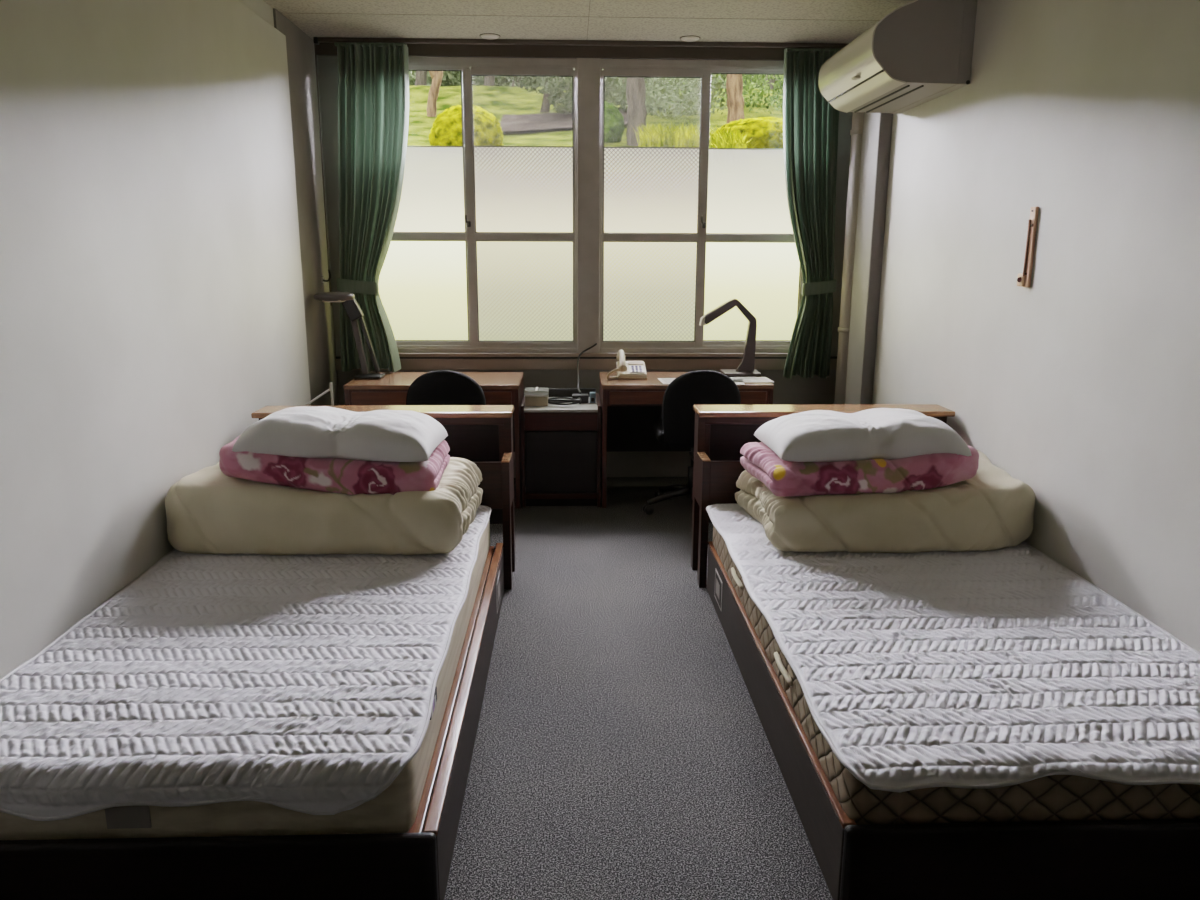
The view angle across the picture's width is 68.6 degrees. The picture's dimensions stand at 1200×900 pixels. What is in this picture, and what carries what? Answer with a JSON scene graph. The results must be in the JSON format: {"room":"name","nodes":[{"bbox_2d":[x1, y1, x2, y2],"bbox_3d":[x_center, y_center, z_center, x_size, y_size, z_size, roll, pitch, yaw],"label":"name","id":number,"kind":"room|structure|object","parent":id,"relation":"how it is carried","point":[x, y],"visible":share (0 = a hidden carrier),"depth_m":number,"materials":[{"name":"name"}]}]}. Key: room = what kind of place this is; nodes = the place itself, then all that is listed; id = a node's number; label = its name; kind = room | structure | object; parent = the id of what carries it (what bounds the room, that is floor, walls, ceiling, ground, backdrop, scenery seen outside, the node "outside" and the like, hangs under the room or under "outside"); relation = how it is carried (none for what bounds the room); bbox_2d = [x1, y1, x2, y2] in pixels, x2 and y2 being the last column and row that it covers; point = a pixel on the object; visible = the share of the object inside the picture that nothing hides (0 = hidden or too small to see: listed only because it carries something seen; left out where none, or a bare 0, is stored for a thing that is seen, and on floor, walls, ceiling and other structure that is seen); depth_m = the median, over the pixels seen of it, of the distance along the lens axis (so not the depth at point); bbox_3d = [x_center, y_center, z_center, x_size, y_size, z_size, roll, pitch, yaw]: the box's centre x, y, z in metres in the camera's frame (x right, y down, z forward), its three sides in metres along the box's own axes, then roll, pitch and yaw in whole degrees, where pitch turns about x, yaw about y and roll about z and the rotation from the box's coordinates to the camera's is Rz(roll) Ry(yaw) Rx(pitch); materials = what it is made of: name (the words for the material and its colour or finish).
{"room":"dormitory room","nodes":[
{"label":"dormitory room","id":0,"kind":"room"},
{"bbox_2d":[0,0,310,678],"bbox_3d":[-1.571,-0.258,1.688,0.205,2.590,7.710,0,13,-2],"label":"wall","id":1,"kind":"structure","parent":0,"point":[152,298],"depth_m":2.79,"materials":[{"name":"paint"}]},
{"bbox_2d":[273,8,338,405],"bbox_3d":[-1.630,-1.001,4.994,0.012,2.590,0.733,0,13,-2],"label":"pillar","id":2,"kind":"structure","parent":1,"relation":"attached to","point":[319,315],"depth_m":4.95,"materials":[{"name":"paint"}]},
{"bbox_2d":[321,269,330,282],"bbox_3d":[-1.606,-1.019,5.152,0.062,0.076,0.030,0,13,-2],"label":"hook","id":3,"kind":"object","parent":1,"relation":"attached to","point":[322,278],"visible":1,"depth_m":5.15,"materials":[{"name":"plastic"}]},
{"bbox_2d":[318,56,852,477],"bbox_3d":[-0.009,-1.164,5.471,3.595,2.710,0.160,0,13,-2],"label":"wall","id":4,"kind":"structure","parent":0,"point":[797,390],"depth_m":5.51,"materials":[{"name":"paint"}]},
{"bbox_2d":[378,57,576,352],"bbox_3d":[-0.804,-1.464,5.356,1.390,1.730,0.138,0,13,-2],"label":"window","id":5,"kind":"structure","parent":4,"relation":"in","point":[481,257],"depth_m":5.39,"materials":[{"name":"glass"}]},
{"bbox_2d":[316,43,816,60],"bbox_3d":[-0.001,-2.313,5.115,3.285,0.070,0.030,0,13,-2],"label":"trim","id":6,"kind":"structure","parent":4,"relation":"attached to","point":[323,49],"depth_m":5.10,"materials":[{"name":"brown"}]},
{"bbox_2d":[336,359,836,369],"bbox_3d":[-0.006,-0.538,5.519,3.280,0.068,0.020,0,13,-2],"label":"trim","id":7,"kind":"structure","parent":4,"relation":"attached to","point":[406,364],"depth_m":5.50,"materials":[{"name":"paint"}]},
{"bbox_2d":[336,356,836,358],"bbox_3d":[-0.005,-0.579,5.514,3.280,0.014,0.012,0,13,-2],"label":"trim","id":8,"kind":"structure","parent":4,"relation":"attached to","point":[337,357],"depth_m":5.51,"materials":[{"name":"black wood"}]},
{"bbox_2d":[577,343,596,393],"bbox_3d":[-0.115,-0.499,5.310,0.109,0.257,0.414,3,13,12],"label":"cable","id":9,"kind":"object","parent":4,"relation":"attached to","point":[595,344],"visible":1,"depth_m":5.43,"materials":[{"name":"black plastic"}]},
{"bbox_2d":[577,58,600,352],"bbox_3d":[-0.072,-1.463,5.376,0.139,1.735,0.150,0,13,-2],"label":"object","id":10,"kind":"structure","parent":4,"relation":"attached to","point":[588,69],"depth_m":5.30,"materials":[{"name":"metal"}]},
{"bbox_2d":[305,4,879,36],"bbox_3d":[0.075,-2.109,4.046,3.240,0.002,2.749,-10,16,-38],"label":"trim","id":11,"kind":"structure","parent":4,"relation":"attached to","point":[589,4],"depth_m":4.49,"materials":[{"name":"grey"}]},
{"bbox_2d":[399,353,787,356],"bbox_3d":[-0.061,-0.598,5.512,2.850,0.023,0.065,0,13,-2],"label":"trim","id":12,"kind":"structure","parent":4,"relation":"attached to","point":[400,354],"depth_m":5.48,"materials":[{"name":"paint"}]},
{"bbox_2d":[600,59,802,352],"bbox_3d":[0.650,-1.469,5.405,1.370,1.730,0.138,0,13,-2],"label":"window","id":13,"kind":"structure","parent":4,"relation":"in","point":[686,232],"depth_m":5.43,"materials":[{"name":"glass"}]},
{"bbox_2d":[263,0,913,42],"bbox_3d":[0.150,-1.560,1.336,3.800,0.120,7.680,0,13,-2],"label":"ceiling","id":14,"kind":"structure","parent":0,"point":[826,21],"depth_m":4.52,"materials":[{"name":"white paint"}]},
{"bbox_2d":[479,33,499,39],"bbox_3d":[-0.611,-2.295,4.888,0.116,0.011,0.116,0,13,-2],"label":"ceiling disc","id":15,"kind":"object","parent":14,"relation":"attached to","point":[491,36],"visible":1,"depth_m":4.86,"materials":[{"name":"white plastic"}]},
{"bbox_2d":[313,37,848,48],"bbox_3d":[-0.054,-2.305,4.997,3.104,0.034,0.040,0,13,-2],"label":"rail","id":16,"kind":"object","parent":14,"relation":"attached to","point":[317,40],"visible":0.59,"depth_m":4.98,"materials":[{"name":"brown wood"}]},
{"bbox_2d":[314,44,331,305],"bbox_3d":[-1.612,-1.580,5.128,0.008,1.460,0.008,0,13,-2],"label":"pipe","id":17,"kind":"object","parent":16,"relation":"hanging from","point":[314,44],"visible":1,"depth_m":5.10,"materials":[{"name":"brown plastic"}]},
{"bbox_2d":[334,42,408,371],"bbox_3d":[-1.328,-1.381,5.130,0.474,1.850,0.147,0,13,-2],"label":"curtain","id":18,"kind":"object","parent":16,"relation":"hanging from","point":[373,78],"visible":0.87,"depth_m":5.09,"materials":[{"name":"green fabric"}]},
{"bbox_2d":[783,48,840,378],"bbox_3d":[1.245,-1.373,5.251,0.383,1.900,0.129,0,13,1],"label":"curtain","id":19,"kind":"object","parent":16,"relation":"hanging from","point":[810,122],"visible":0.94,"depth_m":5.22,"materials":[{"name":"green fabric"}]},
{"bbox_2d":[680,35,699,41],"bbox_3d":[0.503,-2.298,4.920,0.116,0.011,0.116,0,13,-2],"label":"ceiling disc","id":20,"kind":"object","parent":14,"relation":"attached to","point":[690,38],"visible":1,"depth_m":4.89,"materials":[{"name":"white plastic"}]},
{"bbox_2d":[444,477,832,899],"bbox_3d":[0.135,1.043,2.065,3.800,0.100,7.960,0,13,-2],"label":"floor","id":21,"kind":"structure","parent":0,"point":[622,750],"depth_m":2.62,"materials":[{"name":"grey carpet"}]},
{"bbox_2d":[0,405,514,899],"bbox_3d":[-0.892,0.416,2.880,1.096,0.757,2.237,0,13,-2],"label":"frame","id":22,"kind":"object","parent":21,"relation":"on","point":[415,864],"visible":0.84,"depth_m":1.85,"materials":[{"name":"brown wood"}]},
{"bbox_2d":[0,519,489,839],"bbox_3d":[-0.961,0.540,2.761,1.064,0.188,1.899,0,13,-2],"label":"mattress","id":23,"kind":"object","parent":22,"relation":"on","point":[394,810],"visible":0.26,"depth_m":1.86,"materials":[{"name":"beige fabric"}]},
{"bbox_2d":[0,505,490,820],"bbox_3d":[-0.955,0.487,2.724,1.087,0.107,1.946,0,13,-2],"label":"pad","id":24,"kind":"object","parent":23,"relation":"on","point":[302,683],"visible":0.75,"depth_m":2.13,"materials":[{"name":"white fabric"}]},
{"bbox_2d":[165,457,482,554],"bbox_3d":[-0.992,0.176,3.292,1.057,0.285,0.663,0,13,-2],"label":"futon","id":25,"kind":"object","parent":24,"relation":"on","point":[209,511],"visible":0.7,"depth_m":3.00,"materials":[{"name":"beige fabric"}]},
{"bbox_2d":[219,436,449,494],"bbox_3d":[-0.963,0.026,3.249,0.785,0.201,0.478,0,13,-2],"label":"folded blanket","id":26,"kind":"object","parent":25,"relation":"on","point":[331,475],"visible":0.59,"depth_m":3.04,"materials":[{"name":"pink fabric"}]},
{"bbox_2d":[232,406,447,461],"bbox_3d":[-0.930,-0.071,3.224,0.687,0.161,0.440,0,13,-2],"label":"pillow","id":27,"kind":"object","parent":26,"relation":"on","point":[303,431],"visible":0.98,"depth_m":3.05,"materials":[{"name":"white fabric"}]},
{"bbox_2d":[251,405,513,417],"bbox_3d":[-0.921,-0.166,3.798,1.090,0.024,0.190,0,13,-2],"label":"shelf","id":28,"kind":"object","parent":22,"relation":"attached to","point":[434,411],"depth_m":3.78,"materials":[{"name":"brown wood"}]},
{"bbox_2d":[498,580,499,601],"bbox_3d":[-0.399,0.556,3.470,0.003,0.060,0.080,0,13,-2],"label":"print","id":29,"kind":"object","parent":22,"relation":"attached to","point":[498,580],"depth_m":3.47,"materials":[{"name":"grey"}]},
{"bbox_2d":[304,382,333,405],"bbox_3d":[-1.484,0.018,4.662,0.177,0.747,0.015,-7,15,-30],"label":"wire rack","id":30,"kind":"object","parent":21,"relation":"on","point":[331,387],"visible":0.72,"depth_m":4.62,"materials":[{"name":"white metal"}]},
{"bbox_2d":[343,372,523,507],"bbox_3d":[-0.934,-0.069,5.155,0.954,0.706,0.534,0,13,-2],"label":"desk","id":31,"kind":"object","parent":21,"relation":"on","point":[499,388],"visible":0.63,"depth_m":4.86,"materials":[{"name":"brown wood"}]},
{"bbox_2d":[314,292,384,378],"bbox_3d":[-1.428,-0.648,5.003,0.357,0.486,0.185,0,13,-2],"label":"desk lamp","id":32,"kind":"object","parent":31,"relation":"on","point":[348,300],"visible":1,"depth_m":5.02,"materials":[{"name":"black plastic"}]},
{"bbox_2d":[406,370,485,404],"bbox_3d":[-0.805,-0.054,4.801,0.576,0.831,0.604,0,13,-2],"label":"office chair","id":33,"kind":"object","parent":21,"relation":"on","point":[439,387],"visible":0.35,"depth_m":4.48,"materials":[{"name":"black plastic"}]},
{"bbox_2d":[521,388,600,507],"bbox_3d":[-0.226,-0.023,5.169,0.447,0.615,0.455,0,13,-2],"label":"base cabinet","id":34,"kind":"object","parent":21,"relation":"on","point":[561,444],"visible":0.84,"depth_m":4.96,"materials":[{"name":"dark brown wood"}]},
{"bbox_2d":[524,387,548,405],"bbox_3d":[-0.362,-0.305,5.035,0.138,0.092,0.130,0,13,-2],"label":"storage box","id":35,"kind":"object","parent":34,"relation":"on","point":[536,396],"visible":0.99,"depth_m":4.98,"materials":[{"name":"grey"}]},
{"bbox_2d":[548,397,580,404],"bbox_3d":[-0.209,-0.280,5.037,0.201,0.037,0.120,0,13,-2],"label":"coiled cable","id":36,"kind":"object","parent":34,"relation":"on","point":[555,400],"visible":0.94,"depth_m":4.99,"materials":[{"name":"black plastic"}]},
{"bbox_2d":[572,394,588,402],"bbox_3d":[-0.114,-0.299,5.114,0.095,0.046,0.088,0,13,-2],"label":"power adapter","id":37,"kind":"object","parent":34,"relation":"on","point":[584,397],"visible":0.77,"depth_m":5.09,"materials":[{"name":"black plastic"}]},
{"bbox_2d":[590,392,595,402],"bbox_3d":[-0.043,-0.305,5.112,0.033,0.059,0.054,0,13,-2],"label":"outlet","id":38,"kind":"object","parent":34,"relation":"on","point":[592,394],"visible":1,"depth_m":5.09,"materials":[{"name":"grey plastic"}]},
{"bbox_2d":[599,372,773,507],"bbox_3d":[0.480,-0.074,5.202,0.954,0.706,0.534,0,13,-2],"label":"desk","id":39,"kind":"object","parent":21,"relation":"on","point":[629,407],"visible":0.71,"depth_m":5.09,"materials":[{"name":"brown wood"}]},
{"bbox_2d":[606,350,646,379],"bbox_3d":[0.151,-0.498,5.128,0.238,0.155,0.261,0,13,-2],"label":"telephone","id":40,"kind":"object","parent":39,"relation":"on","point":[625,369],"visible":1,"depth_m":5.07,"materials":[{"name":"beige plastic"}]},
{"bbox_2d":[658,378,674,383],"bbox_3d":[0.492,-0.395,5.015,0.300,0.001,0.210,-1,13,-5],"label":"paper sheet","id":41,"kind":"object","parent":39,"relation":"on","point":[663,380],"visible":0.37,"depth_m":5.02,"materials":[{"name":"grey paper"}]},
{"bbox_2d":[699,298,760,376],"bbox_3d":[0.790,-0.622,5.253,0.404,0.558,0.224,0,13,-2],"label":"desk lamp","id":42,"kind":"object","parent":39,"relation":"on","point":[746,367],"visible":0.9,"depth_m":5.19,"materials":[{"name":"grey plastic"}]},
{"bbox_2d":[699,316,705,325],"bbox_3d":[0.607,-0.763,5.192,0.035,0.056,0.060,0,13,-2],"label":"diffuser","id":43,"kind":"object","parent":42,"relation":"attached to","point":[703,319],"depth_m":5.17,"materials":[{"name":"beige plastic"}]},
{"bbox_2d":[730,377,772,381],"bbox_3d":[0.831,-0.405,5.065,0.300,0.001,0.210,0,13,-3],"label":"paper sheet","id":44,"kind":"object","parent":39,"relation":"on","point":[745,379],"visible":0.64,"depth_m":5.07,"materials":[{"name":"grey paper"}]},
{"bbox_2d":[732,379,744,384],"bbox_3d":[0.663,-0.389,4.991,0.300,0.001,0.210,1,13,5],"label":"paper sheet","id":45,"kind":"object","parent":44,"relation":"on","point":[738,380],"visible":0.15,"depth_m":4.95,"materials":[{"name":"grey paper"}]},
{"bbox_2d":[642,370,740,514],"bbox_3d":[0.525,-0.059,4.845,0.576,0.831,0.604,0,13,-2],"label":"office chair","id":46,"kind":"object","parent":21,"relation":"on","point":[676,428],"visible":0.61,"depth_m":4.56,"materials":[{"name":"black fabric"}]},
{"bbox_2d":[834,112,863,404],"bbox_3d":[1.495,-1.028,5.168,0.152,2.590,0.134,7,14,27],"label":"drain pipe","id":47,"kind":"object","parent":21,"relation":"on","point":[857,118],"visible":0.27,"depth_m":5.11,"materials":[{"name":"paint"}]},
{"bbox_2d":[691,404,1199,899],"bbox_3d":[1.009,0.410,2.943,1.116,0.757,2.237,0,13,-2],"label":"frame","id":48,"kind":"object","parent":21,"relation":"on","point":[1149,859],"visible":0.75,"depth_m":1.92,"materials":[{"name":"brown wood"}]},
{"bbox_2d":[716,578,719,598],"bbox_3d":[0.469,0.553,3.499,0.003,0.060,0.080,0,13,-2],"label":"print","id":49,"kind":"object","parent":48,"relation":"attached to","point":[717,579],"depth_m":3.50,"materials":[{"name":"grey paper"}]},
{"bbox_2d":[693,404,954,416],"bbox_3d":[0.974,-0.172,3.861,1.110,0.024,0.190,0,13,-2],"label":"shelf","id":50,"kind":"object","parent":48,"relation":"attached to","point":[931,410],"depth_m":3.82,"materials":[{"name":"brown wood"}]},
{"bbox_2d":[713,525,1199,824],"bbox_3d":[1.031,0.532,2.830,1.091,0.188,1.893,0,13,-2],"label":"mattress","id":51,"kind":"object","parent":48,"relation":"on","point":[1052,797],"visible":0.28,"depth_m":1.91,"materials":[{"name":"beige fabric"}]},
{"bbox_2d":[706,504,1199,792],"bbox_3d":[1.026,0.457,2.766,1.117,0.050,2.002,0,13,-2],"label":"pad","id":52,"kind":"object","parent":51,"relation":"on","point":[918,670],"visible":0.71,"depth_m":2.27,"materials":[{"name":"white fabric"}]},
{"bbox_2d":[735,449,1035,552],"bbox_3d":[1.063,0.171,3.340,1.015,0.286,0.658,0,13,-2],"label":"futon","id":53,"kind":"object","parent":52,"relation":"on","point":[992,509],"visible":0.62,"depth_m":3.06,"materials":[{"name":"beige fabric"}]},
{"bbox_2d":[740,442,978,496],"bbox_3d":[0.967,0.035,3.312,0.816,0.182,0.498,0,13,-2],"label":"folded blanket","id":54,"kind":"object","parent":53,"relation":"on","point":[781,477],"visible":0.63,"depth_m":3.09,"materials":[{"name":"pink fabric"}]},
{"bbox_2d":[754,408,970,461],"bbox_3d":[0.963,-0.065,3.290,0.697,0.149,0.440,0,13,-2],"label":"pillow","id":55,"kind":"object","parent":54,"relation":"on","point":[884,433],"visible":0.94,"depth_m":3.12,"materials":[{"name":"white fabric"}]},
{"bbox_2d":[872,0,1199,652],"bbox_3d":[1.779,-0.178,1.392,0.300,2.590,6.875,0,13,-2],"label":"wall","id":56,"kind":"structure","parent":0,"point":[1081,384],"depth_m":2.95,"materials":[{"name":"paint"}]},
{"bbox_2d":[845,112,892,404],"bbox_3d":[1.550,-0.964,4.882,0.210,2.590,0.279,0,13,-2],"label":"pillar","id":57,"kind":"structure","parent":56,"relation":"attached to","point":[877,127],"depth_m":4.79,"materials":[{"name":"paint"}]},
{"bbox_2d":[818,0,976,113],"bbox_3d":[1.322,-1.773,4.023,0.427,0.329,0.804,0,13,-2],"label":"air conditioner","id":58,"kind":"object","parent":56,"relation":"attached to","point":[920,52],"visible":1,"depth_m":3.66,"materials":[{"name":"grey plastic"}]},
{"bbox_2d":[1017,206,1038,287],"bbox_3d":[1.549,-0.737,3.202,0.033,0.285,0.068,0,13,-2],"label":"thermometer","id":59,"kind":"object","parent":56,"relation":"attached to","point":[1023,279],"visible":1,"depth_m":3.18,"materials":[{"name":"brown wood"}]},
{"label":"outside","id":60,"kind":"structure","parent":0,"visible":0},
{"bbox_2d":[407,85,782,147],"bbox_3d":[0.493,-5.642,14.644,30.000,3.611,17.000,0,13,-2],"label":"grass bank","id":61,"kind":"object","parent":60,"point":[498,101],"visible":0.11,"depth_m":11.65,"materials":[{"name":"green plant"}]},
{"bbox_2d":[426,71,442,116],"bbox_3d":[-1.855,-5.456,11.308,2.764,2.605,2.046,0,13,-2],"label":"tree","id":62,"kind":"object","parent":61,"relation":"on","point":[436,76],"visible":0.3,"depth_m":11.17,"materials":[{"name":"brown plant"}]},
{"bbox_2d":[409,71,483,85],"bbox_3d":[-2.777,-6.963,14.812,2.187,2.557,2.653,-10,16,-39],"label":"tree","id":63,"kind":"object","parent":61,"relation":"on","point":[423,78],"visible":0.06,"depth_m":14.96,"materials":[{"name":"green plant"}]},
{"bbox_2d":[428,105,503,145],"bbox_3d":[-1.322,-3.089,8.697,0.742,0.606,0.648,0,13,-2],"label":"bush","id":64,"kind":"object","parent":61,"relation":"on","point":[446,130],"visible":0.45,"depth_m":8.46,"materials":[{"name":"yellow plant"}]},
{"bbox_2d":[414,68,543,86],"bbox_3d":[-1.775,-7.159,15.287,2.198,2.522,2.615,-10,16,-38],"label":"tree","id":65,"kind":"object","parent":61,"relation":"on","point":[488,80],"visible":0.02,"depth_m":13.96,"materials":[{"name":"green plant"}]},
{"bbox_2d":[440,71,566,86],"bbox_3d":[-1.282,-6.919,14.658,2.146,2.525,2.661,-10,16,-38],"label":"tree","id":66,"kind":"object","parent":61,"relation":"on","point":[480,78],"visible":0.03,"depth_m":15.00,"materials":[{"name":"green plant"}]},
{"bbox_2d":[496,76,571,114],"bbox_3d":[-0.631,-5.273,11.294,1.772,2.024,2.246,0,13,-2],"label":"tree","id":67,"kind":"object","parent":61,"relation":"on","point":[552,95],"visible":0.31,"depth_m":11.11,"materials":[{"name":"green plant"}]},
{"bbox_2d":[500,108,627,130],"bbox_3d":[-0.353,-4.102,10.910,1.750,0.530,1.800,0,13,-2],"label":"garden path","id":68,"kind":"structure","parent":61,"relation":"on","point":[543,120],"depth_m":10.81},
{"bbox_2d":[411,72,781,87],"bbox_3d":[0.430,-6.572,16.449,30.000,1.250,1.789,0,13,-2],"label":"woodland","id":69,"kind":"object","parent":61,"relation":"on","point":[411,72],"visible":0.02,"depth_m":16.22,"materials":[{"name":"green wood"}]},
{"bbox_2d":[604,101,624,142],"bbox_3d":[0.028,-3.519,9.562,0.463,0.524,0.433,5,13,19],"label":"bush","id":70,"kind":"object","parent":61,"relation":"on","point":[614,128],"visible":0.34,"depth_m":9.42,"materials":[{"name":"green plant"}]},
{"bbox_2d":[568,70,727,146],"bbox_3d":[0.716,-4.389,10.625,2.227,2.008,3.215,0,13,-2],"label":"tree","id":71,"kind":"object","parent":61,"relation":"on","point":[632,97],"visible":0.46,"depth_m":10.28,"materials":[{"name":"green plant"}]},
{"bbox_2d":[632,121,713,146],"bbox_3d":[0.675,-3.021,8.579,0.874,0.414,0.867,0,13,-2],"label":"grass tuft","id":72,"kind":"object","parent":61,"relation":"on","point":[660,136],"visible":0.62,"depth_m":8.34,"materials":[{"name":"plant"}]},
{"bbox_2d":[614,74,783,122],"bbox_3d":[1.581,-4.873,11.425,2.842,2.003,2.926,0,13,-2],"label":"tree","id":73,"kind":"object","parent":61,"relation":"on","point":[734,83],"visible":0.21,"depth_m":11.47,"materials":[{"name":"green plant"}]},
{"bbox_2d":[677,74,783,89],"bbox_3d":[2.729,-7.193,15.433,2.163,2.532,2.606,-10,16,-38],"label":"tree","id":74,"kind":"object","parent":61,"relation":"on","point":[776,79],"visible":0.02,"depth_m":15.68,"materials":[{"name":"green plant"}]},
{"bbox_2d":[709,125,762,147],"bbox_3d":[1.173,-2.738,7.926,0.487,0.426,0.788,0,13,-2],"label":"grass tuft","id":75,"kind":"object","parent":61,"relation":"on","point":[721,140],"visible":0.55,"depth_m":7.78,"materials":[{"name":"plant"}]},
{"bbox_2d":[710,117,783,148],"bbox_3d":[1.736,-3.224,9.181,1.184,0.443,1.074,0,13,-2],"label":"bush","id":76,"kind":"object","parent":61,"relation":"on","point":[770,129],"visible":0.27,"depth_m":8.75,"materials":[{"name":"yellow plant"}]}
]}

